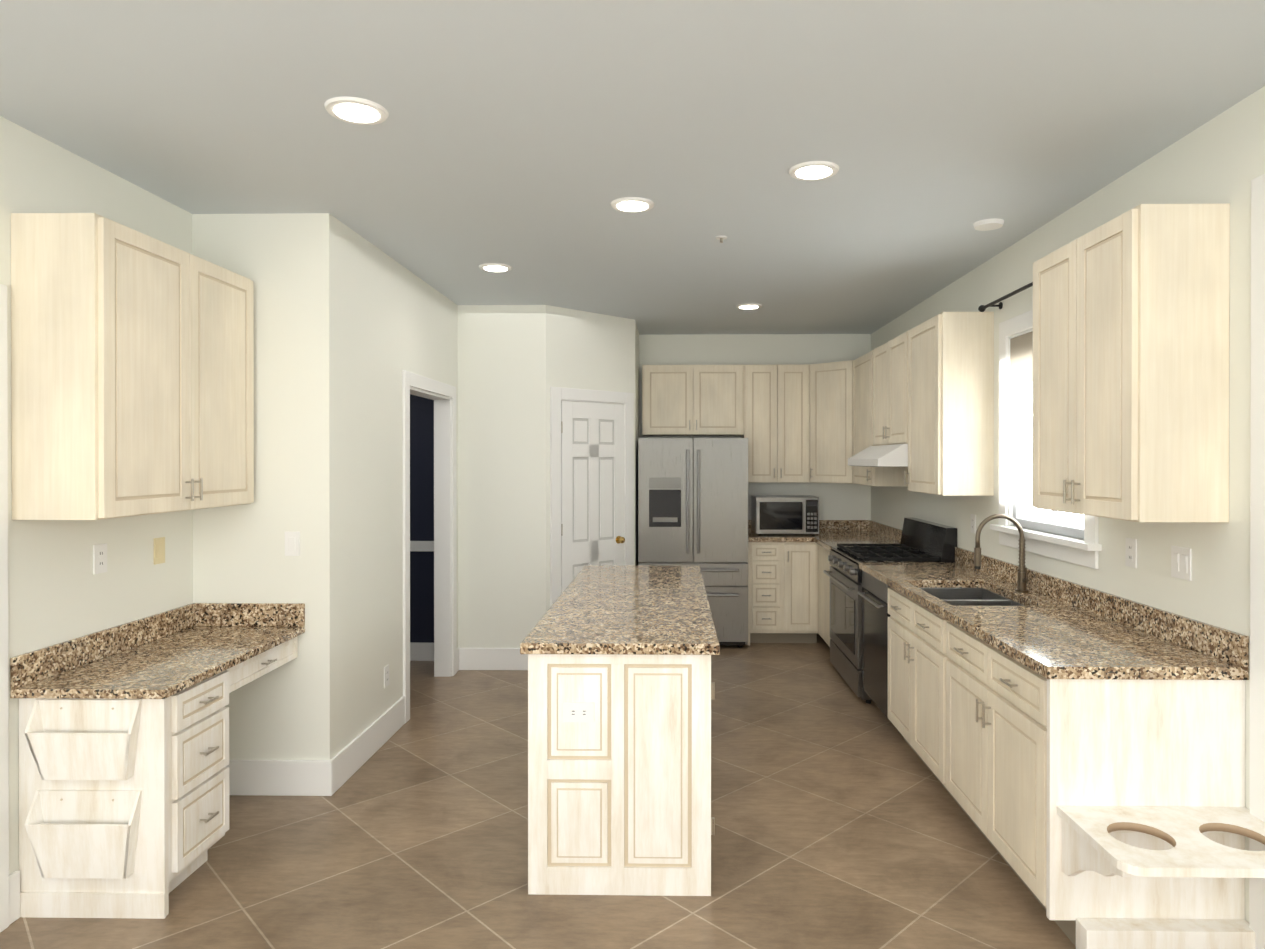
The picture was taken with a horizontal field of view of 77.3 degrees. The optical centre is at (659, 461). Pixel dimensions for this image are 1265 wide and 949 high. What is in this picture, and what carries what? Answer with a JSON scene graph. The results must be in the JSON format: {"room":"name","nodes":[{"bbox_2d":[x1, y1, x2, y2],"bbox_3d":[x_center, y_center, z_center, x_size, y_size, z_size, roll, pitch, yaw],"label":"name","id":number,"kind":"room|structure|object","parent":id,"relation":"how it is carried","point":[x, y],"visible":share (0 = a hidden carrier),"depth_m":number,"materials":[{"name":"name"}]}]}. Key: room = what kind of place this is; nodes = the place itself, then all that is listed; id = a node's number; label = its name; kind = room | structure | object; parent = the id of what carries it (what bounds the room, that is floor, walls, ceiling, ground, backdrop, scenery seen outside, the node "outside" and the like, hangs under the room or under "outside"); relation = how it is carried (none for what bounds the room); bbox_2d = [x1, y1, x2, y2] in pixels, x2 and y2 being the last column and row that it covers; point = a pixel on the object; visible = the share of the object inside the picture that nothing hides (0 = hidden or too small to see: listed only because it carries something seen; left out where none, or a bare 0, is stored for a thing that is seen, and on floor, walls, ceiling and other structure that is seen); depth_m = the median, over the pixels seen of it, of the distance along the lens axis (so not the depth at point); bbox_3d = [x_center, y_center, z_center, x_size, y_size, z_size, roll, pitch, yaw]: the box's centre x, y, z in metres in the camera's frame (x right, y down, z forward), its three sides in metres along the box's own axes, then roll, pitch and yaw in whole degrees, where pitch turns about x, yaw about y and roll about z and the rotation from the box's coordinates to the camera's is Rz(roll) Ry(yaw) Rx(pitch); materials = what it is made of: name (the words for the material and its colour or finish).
{"room":"kitchen","nodes":[
{"label":"kitchen","id":0,"kind":"room"},
{"bbox_2d":[0,116,195,874],"bbox_3d":[-2.308,0.210,1.060,0.120,2.740,5.590,0,0,1],"label":"wall","id":1,"kind":"structure","parent":0,"point":[55,596],"depth_m":2.99,"materials":[{"name":"white paint"}]},
{"bbox_2d":[0,284,8,932],"bbox_3d":[-2.224,0.492,1.931,0.020,2.170,1.490,0,0,1],"label":"door frame","id":2,"kind":"structure","parent":1,"relation":"attached to","point":[4,699],"depth_m":2.66,"materials":[{"name":"white wood"}]},
{"bbox_2d":[93,543,106,573],"bbox_3d":[-2.209,0.383,3.125,0.008,0.114,0.070,0,0,1],"label":"electrical outlet","id":3,"kind":"object","parent":1,"relation":"attached to","point":[99,558],"visible":1,"depth_m":3.12,"materials":[{"name":"white plastic"}]},
{"bbox_2d":[11,213,253,519],"bbox_3d":[-2.040,-0.328,3.204,0.343,1.050,1.000,0,0,1],"label":"upper cabinet","id":4,"kind":"object","parent":1,"relation":"attached to","point":[132,372],"visible":1,"depth_m":2.81,"materials":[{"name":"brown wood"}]},
{"bbox_2d":[154,537,164,564],"bbox_3d":[-2.202,0.392,3.485,0.010,0.114,0.070,0,0,1],"label":"wall plate","id":5,"kind":"object","parent":1,"relation":"attached to","point":[159,550],"visible":1,"depth_m":3.48,"materials":[{"name":"beige plastic"}]},
{"bbox_2d":[192,213,299,759],"bbox_3d":[-1.947,0.200,3.790,0.510,2.740,0.120,0,0,1],"label":"wall","id":6,"kind":"structure","parent":0,"point":[241,558],"depth_m":3.73,"materials":[{"name":"white paint"}]},
{"bbox_2d":[226,760,320,795],"bbox_3d":[-1.889,1.488,3.728,0.630,0.165,0.017,0,0,1],"label":"baseboard","id":7,"kind":"structure","parent":6,"relation":"attached to","point":[246,777],"depth_m":3.72,"materials":[{"name":"white wood"}]},
{"bbox_2d":[285,532,299,555],"bbox_3d":[-1.729,0.386,3.721,0.070,0.114,0.010,0,0,1],"label":"light switch","id":8,"kind":"object","parent":6,"relation":"attached to","point":[292,543],"visible":1,"depth_m":3.72,"materials":[{"name":"white plastic"}]},
{"bbox_2d":[296,213,463,759],"bbox_3d":[-1.594,0.197,4.894,0.120,2.740,2.340,0,0,1],"label":"wall","id":9,"kind":"structure","parent":0,"point":[348,323],"depth_m":4.02,"materials":[{"name":"white paint"}]},
{"bbox_2d":[321,696,404,795],"bbox_3d":[-1.538,1.486,4.228,0.014,0.165,1.029,0,0,1],"label":"baseboard","id":10,"kind":"structure","parent":9,"relation":"attached to","point":[333,775],"depth_m":4.06,"materials":[{"name":"white wood"}]},
{"bbox_2d":[384,664,388,687],"bbox_3d":[-1.537,1.208,4.456,0.008,0.114,0.070,0,0,1],"label":"electrical outlet","id":11,"kind":"object","parent":9,"relation":"attached to","point":[386,676],"visible":1,"depth_m":4.45,"materials":[{"name":"white plastic"}]},
{"bbox_2d":[402,370,456,722],"bbox_3d":[-1.578,0.508,5.290,0.138,2.115,1.120,0,0,1],"label":"door frame","id":12,"kind":"structure","parent":9,"relation":"attached to","point":[440,394],"depth_m":5.75,"materials":[{"name":"white wood"}]},
{"bbox_2d":[410,394,433,660],"bbox_3d":[-2.256,0.192,6.245,1.250,2.740,0.080,0,0,1],"label":"wall","id":13,"kind":"structure","parent":0,"point":[421,528],"depth_m":6.18,"materials":[{"name":"blue paint"}]},
{"bbox_2d":[0,633,1075,948],"bbox_3d":[-0.608,1.624,2.862,5.220,0.100,9.240,0,0,1],"label":"floor","id":14,"kind":"structure","parent":0,"point":[842,817],"depth_m":3.16,"materials":[{"name":"tile"}]},
{"bbox_2d":[19,636,297,918],"bbox_3d":[-1.935,1.190,3.203,0.551,0.765,1.056,0,0,1],"label":"desk","id":15,"kind":"object","parent":14,"relation":"on","point":[123,808],"visible":0.92,"depth_m":2.73,"materials":[{"name":"beige wood"}]},
{"bbox_2d":[10,603,304,698],"bbox_3d":[-1.944,0.738,3.213,0.534,0.140,1.034,0,0,1],"label":"countertop","id":16,"kind":"structure","parent":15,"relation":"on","point":[165,654],"depth_m":3.12,"materials":[{"name":"stone"}]},
{"bbox_2d":[528,654,714,895],"bbox_3d":[-0.120,1.130,3.890,0.681,0.880,2.044,0,0,1],"label":"kitchen island","id":17,"kind":"object","parent":14,"relation":"on","point":[619,795],"visible":0.73,"depth_m":2.87,"materials":[{"name":"beige wood"}]},
{"bbox_2d":[563,702,593,721],"bbox_3d":[-0.293,0.909,2.867,0.114,0.070,0.008,0,0,1],"label":"outlet","id":18,"kind":"object","parent":17,"relation":"attached to","point":[578,712],"visible":1,"depth_m":2.86,"materials":[{"name":"white plastic"}]},
{"bbox_2d":[520,565,719,654],"bbox_3d":[-0.126,0.670,3.891,0.720,0.040,2.100,0,0,1],"label":"island countertop","id":19,"kind":"structure","parent":17,"relation":"on","point":[631,609],"depth_m":3.33,"materials":[{"name":"stone"}]},
{"bbox_2d":[638,438,747,646],"bbox_3d":[0.287,0.680,6.913,0.913,1.760,0.802,0,0,1],"label":"fridge","id":20,"kind":"object","parent":14,"relation":"on","point":[692,501],"visible":0.81,"depth_m":6.57,"materials":[{"name":"silver metal"}]},
{"bbox_2d":[748,542,791,644],"bbox_3d":[0.939,1.119,7.023,0.363,0.880,0.621,0,0,1],"label":"base cabinet","id":21,"kind":"object","parent":14,"relation":"on","point":[788,592],"depth_m":6.71,"materials":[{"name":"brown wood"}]},
{"bbox_2d":[792,542,807,642],"bbox_3d":[1.203,1.119,7.018,0.310,0.880,0.621,0,0,1],"label":"base cabinet","id":22,"kind":"object","parent":14,"relation":"on","point":[799,549],"depth_m":6.71,"materials":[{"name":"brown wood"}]},
{"bbox_2d":[748,520,901,550],"bbox_3d":[1.348,0.610,6.672,1.194,0.140,1.307,0,0,1],"label":"countertop","id":23,"kind":"structure","parent":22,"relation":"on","point":[832,533],"depth_m":6.78,"materials":[{"name":"stone"}]},
{"bbox_2d":[751,495,818,534],"bbox_3d":[1.117,0.473,7.043,0.550,0.330,0.433,0,0,1],"label":"microwave","id":24,"kind":"object","parent":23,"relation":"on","point":[784,514],"visible":1,"depth_m":6.86,"materials":[{"name":"silver metal"}]},
{"bbox_2d":[808,542,831,646],"bbox_3d":[1.611,1.120,6.670,0.665,0.880,1.304,0,0,1],"label":"base cabinet","id":25,"kind":"object","parent":14,"relation":"on","point":[818,581],"depth_m":6.71,"materials":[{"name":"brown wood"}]},
{"bbox_2d":[857,570,901,734],"bbox_3d":[1.583,1.129,4.779,0.657,0.876,0.602,0,0,1],"label":"dishwasher","id":26,"kind":"object","parent":14,"relation":"on","point":[874,595],"visible":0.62,"depth_m":4.74,"materials":[{"name":"black metal"}]},
{"bbox_2d":[823,518,956,703],"bbox_3d":[1.577,0.994,5.551,0.694,1.140,0.920,0,0,1],"label":"range","id":27,"kind":"object","parent":14,"relation":"on","point":[924,541],"visible":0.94,"depth_m":5.40,"materials":[{"name":"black metal"}]},
{"bbox_2d":[888,619,947,791],"bbox_3d":[1.589,1.237,3.962,0.620,0.665,1.022,0,0,1],"label":"base cabinet","id":28,"kind":"object","parent":14,"relation":"on","point":[917,680],"depth_m":3.89,"materials":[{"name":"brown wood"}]},
{"bbox_2d":[936,614,1244,946],"bbox_3d":[1.574,1.133,3.066,0.620,0.880,1.060,0,0,1],"label":"base cabinet","id":29,"kind":"object","parent":14,"relation":"on","point":[1012,753],"depth_m":2.54,"materials":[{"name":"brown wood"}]},
{"bbox_2d":[859,547,1248,679],"bbox_3d":[1.580,0.722,3.803,0.635,0.344,2.566,0,0,1],"label":"countertop","id":30,"kind":"structure","parent":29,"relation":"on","point":[1047,626],"depth_m":3.08,"materials":[{"name":"stone"}]},
{"bbox_2d":[974,514,1028,592],"bbox_3d":[1.708,0.454,3.931,0.269,0.390,0.100,0,0,1],"label":"faucet","id":31,"kind":"object","parent":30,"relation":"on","point":[1022,579],"visible":1,"depth_m":3.94,"materials":[{"name":"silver metal"}]},
{"bbox_2d":[1062,819,1254,948],"bbox_3d":[1.581,1.353,2.364,0.583,0.444,0.345,0,0,1],"label":"shelf bracket","id":32,"kind":"object","parent":14,"relation":"on","point":[1080,854],"visible":0.67,"depth_m":2.47,"materials":[{"name":"beige wood"}]},
{"bbox_2d":[1057,806,1264,877],"bbox_3d":[1.573,1.118,2.343,0.598,0.025,0.385,0,0,1],"label":"shelf","id":33,"kind":"object","parent":32,"relation":"on","point":[1194,852],"visible":1,"depth_m":2.35,"materials":[{"name":"beige wood"}]},
{"bbox_2d":[620,318,639,564],"bbox_3d":[-0.254,0.189,6.957,0.120,2.740,0.790,0,0,1],"label":"wall","id":34,"kind":"structure","parent":0,"point":[629,334],"depth_m":6.55,"materials":[{"name":"white paint"}]},
{"bbox_2d":[550,387,633,606],"bbox_3d":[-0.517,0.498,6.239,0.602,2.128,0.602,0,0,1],"label":"pantry door","id":35,"kind":"structure","parent":34,"relation":"in","point":[592,483],"depth_m":6.21,"materials":[{"name":"white wood"}]},
{"bbox_2d":[0,0,1264,334],"bbox_3d":[-0.608,-1.216,2.852,5.220,0.100,9.240,0,0,1],"label":"ceiling","id":36,"kind":"structure","parent":0,"point":[528,140],"depth_m":2.72,"materials":[{"name":"white paint"}]},
{"bbox_2d":[324,96,388,124],"bbox_3d":[-1.002,-1.159,2.619,0.200,0.012,0.200,0,0,1],"label":"recessed light","id":37,"kind":"object","parent":36,"relation":"in","point":[357,110],"visible":0.96,"depth_m":2.60,"materials":[{"name":"white"}]},
{"bbox_2d":[479,263,511,271],"bbox_3d":[-0.986,-1.166,4.759,0.200,0.012,0.200,0,0,1],"label":"recessed light","id":38,"kind":"object","parent":36,"relation":"in","point":[493,267],"visible":0.96,"depth_m":4.72,"materials":[{"name":"white"}]},
{"bbox_2d":[611,197,653,212],"bbox_3d":[-0.122,-1.162,3.584,0.200,0.012,0.200,0,0,1],"label":"recessed light","id":39,"kind":"object","parent":36,"relation":"in","point":[632,204],"visible":0.92,"depth_m":3.56,"materials":[{"name":"white"}]},
{"bbox_2d":[716,236,726,242],"bbox_3d":[0.323,-1.155,4.117,0.060,0.029,0.060,0,0,1],"label":"sprinkler","id":40,"kind":"object","parent":36,"relation":"attached to","point":[721,238],"visible":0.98,"depth_m":4.11,"materials":[{"name":"white metal"}]},
{"bbox_2d":[736,303,761,308],"bbox_3d":[0.674,-1.171,5.961,0.200,0.012,0.200,0,0,1],"label":"recessed light","id":41,"kind":"object","parent":36,"relation":"in","point":[748,306],"visible":1,"depth_m":5.93,"materials":[{"name":"white"}]},
{"bbox_2d":[789,161,838,180],"bbox_3d":[0.617,-1.161,3.162,0.200,0.012,0.200,0,0,1],"label":"recessed light","id":42,"kind":"object","parent":36,"relation":"in","point":[812,170],"visible":0.98,"depth_m":3.14,"materials":[{"name":"white"}]},
{"bbox_2d":[973,218,1003,230],"bbox_3d":[1.609,-1.158,3.865,0.140,0.021,0.140,0,0,1],"label":"smoke detector","id":43,"kind":"object","parent":36,"relation":"attached to","point":[988,224],"visible":1,"depth_m":3.84,"materials":[{"name":"white plastic"}]},
{"bbox_2d":[640,334,867,519],"bbox_3d":[0.816,0.188,7.394,2.245,2.740,0.120,0,0,1],"label":"wall","id":44,"kind":"structure","parent":0,"point":[837,501],"depth_m":7.33,"materials":[{"name":"white paint"}]},
{"bbox_2d":[642,365,733,435],"bbox_3d":[0.302,-0.554,7.184,0.905,0.625,0.311,0,0,1],"label":"upper cabinet","id":45,"kind":"object","parent":44,"relation":"attached to","point":[678,400],"depth_m":7.03,"materials":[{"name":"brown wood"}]},
{"bbox_2d":[734,365,801,482],"bbox_3d":[1.033,-0.341,7.152,0.696,1.050,0.352,0,0,1],"label":"upper cabinet","id":46,"kind":"object","parent":44,"relation":"attached to","point":[793,423],"depth_m":7.02,"materials":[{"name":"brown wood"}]},
{"bbox_2d":[802,360,854,483],"bbox_3d":[1.611,-0.341,7.010,0.680,1.050,0.616,0,0,1],"label":"upper cabinet","id":47,"kind":"object","parent":44,"relation":"attached to","point":[827,388],"depth_m":6.88,"materials":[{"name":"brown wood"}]},
{"bbox_2d":[868,86,1264,922],"bbox_3d":[1.942,0.204,2.814,0.120,2.740,9.240,0,0,1],"label":"wall","id":48,"kind":"structure","parent":0,"point":[1217,162],"depth_m":2.94,"materials":[{"name":"white paint"}]},
{"bbox_2d":[853,350,900,485],"bbox_3d":[1.785,-0.338,6.330,0.311,1.050,0.745,0,0,1],"label":"upper cabinet","id":49,"kind":"object","parent":48,"relation":"attached to","point":[863,365],"depth_m":6.25,"materials":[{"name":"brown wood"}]},
{"bbox_2d":[873,333,904,445],"bbox_3d":[1.772,-0.491,5.575,0.311,0.740,0.901,0,0,1],"label":"upper cabinet","id":50,"kind":"object","parent":48,"relation":"attached to","point":[888,358],"depth_m":5.55,"materials":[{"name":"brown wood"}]},
{"bbox_2d":[848,444,907,466],"bbox_3d":[1.677,-0.043,5.578,0.498,0.151,0.890,0,0,1],"label":"range hood","id":51,"kind":"object","parent":50,"relation":"attached to","point":[895,455],"visible":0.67,"depth_m":5.22,"materials":[{"name":"white metal"}]},
{"bbox_2d":[901,312,993,495],"bbox_3d":[1.760,-0.333,4.855,0.311,1.050,0.679,0,0,1],"label":"upper cabinet","id":52,"kind":"object","parent":48,"relation":"attached to","point":[924,391],"depth_m":4.52,"materials":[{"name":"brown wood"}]},
{"bbox_2d":[971,514,975,533],"bbox_3d":[1.911,0.377,4.816,0.008,0.114,0.070,0,0,1],"label":"electrical outlet","id":53,"kind":"object","parent":48,"relation":"attached to","point":[973,523],"visible":1,"depth_m":4.80,"materials":[{"name":"white plastic"}]},
{"bbox_2d":[978,282,1032,311],"bbox_3d":[1.852,-0.870,3.887,0.094,0.040,1.260,0,0,1],"label":"curtain rod","id":54,"kind":"object","parent":48,"relation":"attached to","point":[981,308],"visible":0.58,"depth_m":4.24,"materials":[{"name":"black metal"}]},
{"bbox_2d":[990,309,1101,568],"bbox_3d":[1.912,-0.155,3.901,0.145,1.230,1.045,0,0,1],"label":"window unit","id":55,"kind":"structure","parent":48,"relation":"in","point":[1085,552],"depth_m":4.27,"materials":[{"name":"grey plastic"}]},
{"bbox_2d":[1010,331,1032,390],"bbox_3d":[1.909,-0.525,3.900,0.020,0.281,0.795,0,0,1],"label":"window blind","id":56,"kind":"object","parent":55,"relation":"attached to","point":[1021,361],"visible":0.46,"depth_m":4.16,"materials":[{"name":"beige fabric"}]},
{"bbox_2d":[1125,538,1136,567],"bbox_3d":[1.883,0.363,3.156,0.008,0.114,0.070,0,0,1],"label":"electrical outlet","id":57,"kind":"object","parent":48,"relation":"attached to","point":[1131,554],"visible":1,"depth_m":3.15,"materials":[{"name":"white plastic"}]},
{"bbox_2d":[1032,203,1229,521],"bbox_3d":[1.712,-0.327,2.981,0.343,1.050,0.750,0,0,1],"label":"upper cabinet","id":58,"kind":"object","parent":48,"relation":"attached to","point":[1131,365],"visible":1,"depth_m":2.62,"materials":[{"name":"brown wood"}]},
{"bbox_2d":[1171,546,1191,580],"bbox_3d":[1.877,0.364,2.846,0.010,0.114,0.105,0,0,1],"label":"light switch","id":59,"kind":"object","parent":48,"relation":"attached to","point":[1181,562],"visible":1,"depth_m":2.84,"materials":[{"name":"white plastic"}]},
{"bbox_2d":[1249,174,1264,948],"bbox_3d":[1.853,0.348,1.702,0.020,2.460,1.570,0,0,1],"label":"door frame","id":60,"kind":"structure","parent":48,"relation":"attached to","point":[1257,441],"depth_m":2.45,"materials":[{"name":"white wood"}]},
{"label":"outside","id":61,"kind":"structure","parent":0,"visible":0},
{"bbox_2d":[1031,387,1083,526],"bbox_3d":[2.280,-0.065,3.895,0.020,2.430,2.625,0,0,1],"label":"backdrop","id":62,"kind":"structure","parent":61,"point":[1072,519],"depth_m":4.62,"materials":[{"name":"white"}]}
]}

